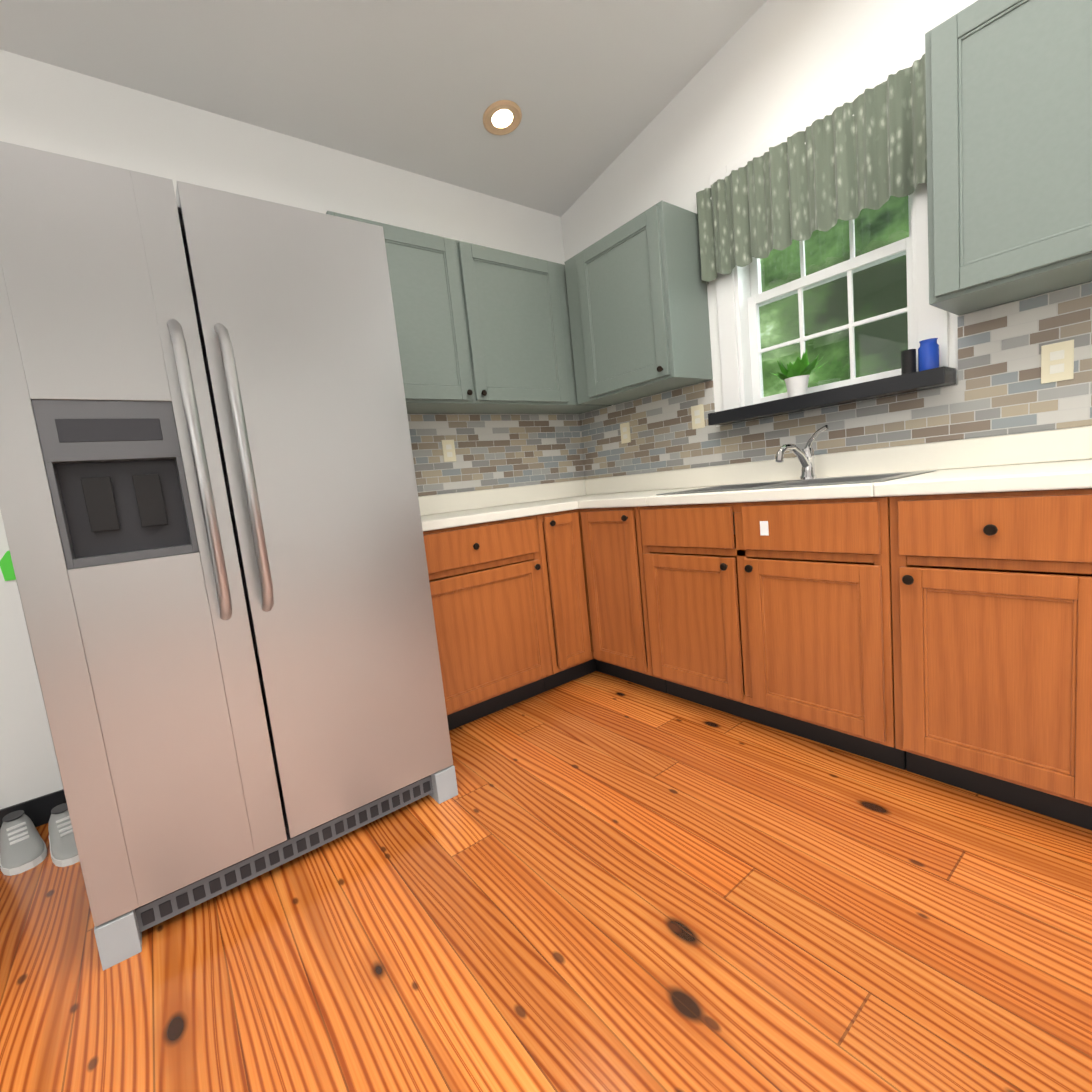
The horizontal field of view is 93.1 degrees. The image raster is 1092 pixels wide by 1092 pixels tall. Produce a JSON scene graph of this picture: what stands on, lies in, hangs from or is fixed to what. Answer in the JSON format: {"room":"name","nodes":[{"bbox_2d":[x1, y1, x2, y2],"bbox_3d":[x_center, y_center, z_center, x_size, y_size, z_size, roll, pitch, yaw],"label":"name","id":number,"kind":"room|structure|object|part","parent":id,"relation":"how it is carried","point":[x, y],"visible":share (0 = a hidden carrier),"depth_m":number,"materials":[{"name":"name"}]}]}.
{"room":"kitchen","nodes":[
{"label":"kitchen","id":0,"kind":"room"},
{"bbox_2d":[0,49,582,808],"bbox_3d":[-1.393,-0.453,2.210,4.300,2.693,0.150,-11,8,-37],"label":"wall","id":1,"kind":"structure","parent":0,"point":[60,111],"depth_m":2.03,"materials":[{"name":"white paint"}]},
{"bbox_2d":[0,550,15,580],"bbox_3d":[-1.828,-0.021,1.786,0.110,0.270,0.011,-11,8,-37],"label":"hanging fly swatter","id":2,"kind":"object","parent":1,"relation":"hanging from","point":[7,568],"visible":0.1,"depth_m":1.77,"materials":[{"name":"green plastic"}]},
{"bbox_2d":[0,789,65,828],"bbox_3d":[-1.429,0.873,2.129,1.158,0.100,0.012,-11,8,-37],"label":"baseboard","id":3,"kind":"structure","parent":1,"relation":"attached to","point":[37,811],"depth_m":1.84,"materials":[{"name":"black paint"}]},
{"bbox_2d":[326,211,573,413],"bbox_3d":[-0.468,-1.077,2.601,1.180,0.760,0.320,-11,8,-37],"label":"upper cabinet","id":4,"kind":"object","parent":1,"relation":"attached to","point":[482,329],"depth_m":2.51,"materials":[{"name":"green paint"}]},
{"bbox_2d":[407,414,582,495],"bbox_3d":[-0.398,-0.518,2.873,1.560,0.418,0.008,-11,8,-37],"label":"tile backsplash","id":5,"kind":"structure","parent":1,"relation":"attached to","point":[493,451],"depth_m":2.95,"materials":[{"name":"tile"}]},
{"bbox_2d":[441,440,455,461],"bbox_3d":[-0.519,-0.510,2.770,0.072,0.116,0.008,-11,8,-37],"label":"electrical outlet","id":6,"kind":"object","parent":5,"relation":"attached to","point":[448,449],"visible":1,"depth_m":2.77,"materials":[{"name":"beige plastic"}]},
{"bbox_2d":[550,264,611,413],"bbox_3d":[0.109,-1.189,3.042,0.414,0.760,0.320,-11,8,-37],"label":"upper cabinet","id":7,"kind":"object","parent":1,"relation":"attached to","point":[578,408],"depth_m":2.90,"materials":[{"name":"green paint"}]},
{"bbox_2d":[0,0,766,216],"bbox_3d":[0.295,-2.189,-0.439,4.300,1.160,6.300,-11,8,-37],"label":"ceiling","id":8,"kind":"structure","parent":0,"point":[591,89],"depth_m":2.09,"materials":[{"name":"white paint"}]},
{"bbox_2d":[483,100,521,134],"bbox_3d":[-0.202,-1.981,2.398,0.184,0.040,0.182,-11,8,-37],"label":"recessed light","id":9,"kind":"object","parent":8,"relation":"in","point":[502,117],"visible":1,"depth_m":2.39,"materials":[{"name":"beige"}]},
{"bbox_2d":[0,671,1091,1091],"bbox_3d":[0.626,1.019,-0.061,4.300,0.100,6.300,-11,8,-37],"label":"floor","id":10,"kind":"structure","parent":0,"point":[594,881],"depth_m":1.16,"materials":[{"name":"brown wood"}]},
{"bbox_2d":[0,810,46,875],"bbox_3d":[-1.712,0.952,1.681,0.270,0.104,0.105,0,9,41],"label":"shoe","id":11,"kind":"object","parent":10,"relation":"on","point":[23,848],"visible":1,"depth_m":1.65,"materials":[{"name":"white"}]},
{"bbox_2d":[48,803,79,866],"bbox_3d":[-1.567,0.935,1.697,0.270,0.104,0.105,0,9,41],"label":"shoe","id":12,"kind":"object","parent":10,"relation":"on","point":[63,849],"visible":0.54,"depth_m":1.66,"materials":[{"name":"white"}]},
{"bbox_2d":[0,141,457,970],"bbox_3d":[-1.017,0.000,1.713,0.934,1.837,0.985,-11,8,-37],"label":"fridge","id":13,"kind":"object","parent":10,"relation":"on","point":[210,509],"visible":1,"depth_m":1.30,"materials":[{"name":"grey metal"}]},
{"bbox_3d":[-0.807,-0.185,1.298,0.123,0.749,0.082,-11,8,-37],"label":"handle","id":14,"kind":"part","parent":13,"relation":"part of","materials":[{"name":"silver metal"}]},
{"bbox_2d":[423,515,552,730],"bbox_3d":[-0.451,0.338,2.455,0.715,0.880,0.656,-11,8,-37],"label":"base cabinet","id":15,"kind":"object","parent":10,"relation":"on","point":[488,602],"visible":0.6,"depth_m":2.25,"materials":[{"name":"brown wood"}]},
{"bbox_2d":[536,506,666,692],"bbox_3d":[0.279,0.222,2.798,0.873,0.880,0.997,-11,8,-37],"label":"base cabinet","id":16,"kind":"object","parent":10,"relation":"on","point":[592,564],"visible":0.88,"depth_m":2.48,"materials":[{"name":"brown wood"}]},
{"bbox_2d":[421,499,576,530],"bbox_3d":[-0.418,-0.135,2.471,0.930,0.039,0.644,-11,8,-37],"label":"countertop","id":17,"kind":"structure","parent":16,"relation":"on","point":[489,514],"depth_m":2.31,"materials":[{"name":"stone"}]},
{"bbox_2d":[418,426,1091,515],"bbox_3d":[0.526,-0.220,1.763,1.590,0.099,2.912,-11,8,-37],"label":"backsplash lip","id":18,"kind":"structure","parent":17,"relation":"on","point":[1068,444],"depth_m":2.15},
{"bbox_3d":[0.117,0.215,2.504,0.206,0.740,0.047,-11,8,-37],"label":"door","id":19,"kind":"part","parent":16,"relation":"part of","materials":[{"name":"brown wood"}]},
{"bbox_3d":[0.303,0.204,2.433,0.047,0.740,0.336,-11,8,-37],"label":"door","id":20,"kind":"part","parent":16,"relation":"part of","materials":[{"name":"brown wood"}]},
{"bbox_2d":[569,459,1091,508],"bbox_3d":[0.905,-0.223,2.055,0.645,0.039,2.911,-11,8,-37],"label":"countertop","id":21,"kind":"structure","parent":16,"relation":"on","point":[1075,474],"depth_m":1.51,"materials":[{"name":"stone"}]},
{"bbox_2d":[656,470,935,533],"bbox_3d":[0.932,-0.159,2.024,0.494,0.174,0.854,-11,8,-37],"label":"sink","id":22,"kind":"object","parent":21,"relation":"in","point":[872,478],"visible":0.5,"depth_m":1.98,"materials":[{"name":"silver metal"}]},
{"bbox_2d":[775,425,828,479],"bbox_3d":[1.011,-0.362,2.039,0.270,0.208,0.126,-11,8,-37],"label":"faucet","id":23,"kind":"object","parent":21,"relation":"on","point":[805,456],"visible":1,"depth_m":2.10,"materials":[{"name":"silver metal"}]},
{"bbox_2d":[639,496,905,769],"bbox_3d":[0.960,0.236,2.088,0.656,0.880,0.952,-11,8,-37],"label":"base cabinet","id":24,"kind":"object","parent":10,"relation":"on","point":[785,625],"visible":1,"depth_m":1.80,"materials":[{"name":"brown wood"}]},
{"bbox_2d":[760,521,768,535],"bbox_3d":[0.752,-0.061,1.782,0.001,0.050,0.030,-11,8,-37],"label":"sticker label","id":25,"kind":"object","parent":24,"relation":"attached to","point":[764,529],"visible":1,"depth_m":1.78,"materials":[{"name":"white paper"}]},
{"bbox_2d":[889,488,1091,829],"bbox_3d":[1.395,0.257,1.524,0.656,0.880,0.466,-11,8,-37],"label":"base cabinet","id":26,"kind":"object","parent":10,"relation":"on","point":[992,623],"visible":0.96,"depth_m":1.34,"materials":[{"name":"brown wood"}]},
{"bbox_2d":[561,0,1091,494],"bbox_3d":[2.108,-1.175,0.902,0.150,3.708,6.150,-11,8,-37],"label":"wall","id":27,"kind":"structure","parent":0,"point":[771,68],"depth_m":2.21,"materials":[{"name":"white paint"}]},
{"bbox_2d":[564,201,712,404],"bbox_3d":[0.442,-1.179,2.666,0.347,0.760,0.674,-11,8,-37],"label":"upper cabinet","id":28,"kind":"object","parent":27,"relation":"attached to","point":[638,305],"visible":0.98,"depth_m":2.48,"materials":[{"name":"green paint"}]},
{"bbox_2d":[696,54,926,284],"bbox_3d":[1.024,-1.424,2.059,0.082,0.403,0.958,-11,8,-37],"label":"valance","id":29,"kind":"object","parent":27,"relation":"attached to","point":[847,161],"visible":0.88,"depth_m":1.99,"materials":[{"name":"fabric"}]},
{"bbox_2d":[709,42,948,409],"bbox_3d":[1.144,-1.170,2.149,0.161,1.090,0.890,-11,8,-37],"label":"window","id":30,"kind":"structure","parent":27,"relation":"in","point":[751,298],"depth_m":2.14,"materials":[{"name":"white"}]},
{"bbox_2d":[708,366,955,425],"bbox_3d":[1.102,-0.598,2.135,0.124,0.056,0.925,-11,8,-37],"label":"shelf","id":31,"kind":"object","parent":27,"relation":"attached to","point":[943,376],"visible":1,"depth_m":2.00,"materials":[{"name":"black paint"}]},
{"bbox_2d":[772,349,827,396],"bbox_3d":[1.048,-0.716,2.169,0.168,0.181,0.208,-11,8,-37],"label":"plant pot","id":32,"kind":"object","parent":31,"relation":"on","point":[795,375],"visible":0.94,"depth_m":2.14,"materials":[{"name":"white"}]},
{"bbox_2d":[579,282,1091,479],"bbox_3d":[1.398,-0.519,1.864,0.009,0.548,3.798,-11,8,-37],"label":"tile backsplash","id":33,"kind":"structure","parent":27,"relation":"attached to","point":[999,389],"depth_m":1.90,"materials":[{"name":"tile"}]},
{"bbox_2d":[620,422,630,443],"bbox_3d":[0.466,-0.663,3.035,0.008,0.116,0.072,-11,8,-37],"label":"electrical outlet","id":34,"kind":"object","parent":33,"relation":"attached to","point":[625,432],"visible":1,"depth_m":3.03,"materials":[{"name":"beige plastic"}]},
{"bbox_2d":[691,404,704,428],"bbox_3d":[0.773,-0.658,2.634,0.008,0.116,0.072,-11,8,-37],"label":"electrical outlet","id":35,"kind":"object","parent":33,"relation":"attached to","point":[697,414],"visible":1,"depth_m":2.63,"materials":[{"name":"beige plastic"}]},
{"bbox_2d":[1041,339,1073,383],"bbox_3d":[1.581,-0.569,1.599,0.008,0.116,0.072,-11,8,-37],"label":"electrical outlet","id":36,"kind":"object","parent":33,"relation":"attached to","point":[1057,361],"visible":1,"depth_m":1.60,"materials":[{"name":"beige plastic"}]},
{"bbox_2d":[925,0,1091,315],"bbox_3d":[1.510,-1.126,1.281,0.347,0.760,0.878,-11,8,-37],"label":"upper cabinet","id":37,"kind":"object","parent":27,"relation":"attached to","point":[1009,131],"visible":1,"depth_m":1.41,"materials":[{"name":"green paint"}]},
{"label":"outside","id":38,"kind":"structure","parent":0,"visible":0},
{"bbox_2d":[759,196,908,396],"bbox_3d":[2.329,-1.641,3.045,0.010,6.000,9.000,-11,8,-37],"label":"window glass","id":39,"kind":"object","parent":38,"point":[815,345],"depth_m":3.49,"materials":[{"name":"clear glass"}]}
]}

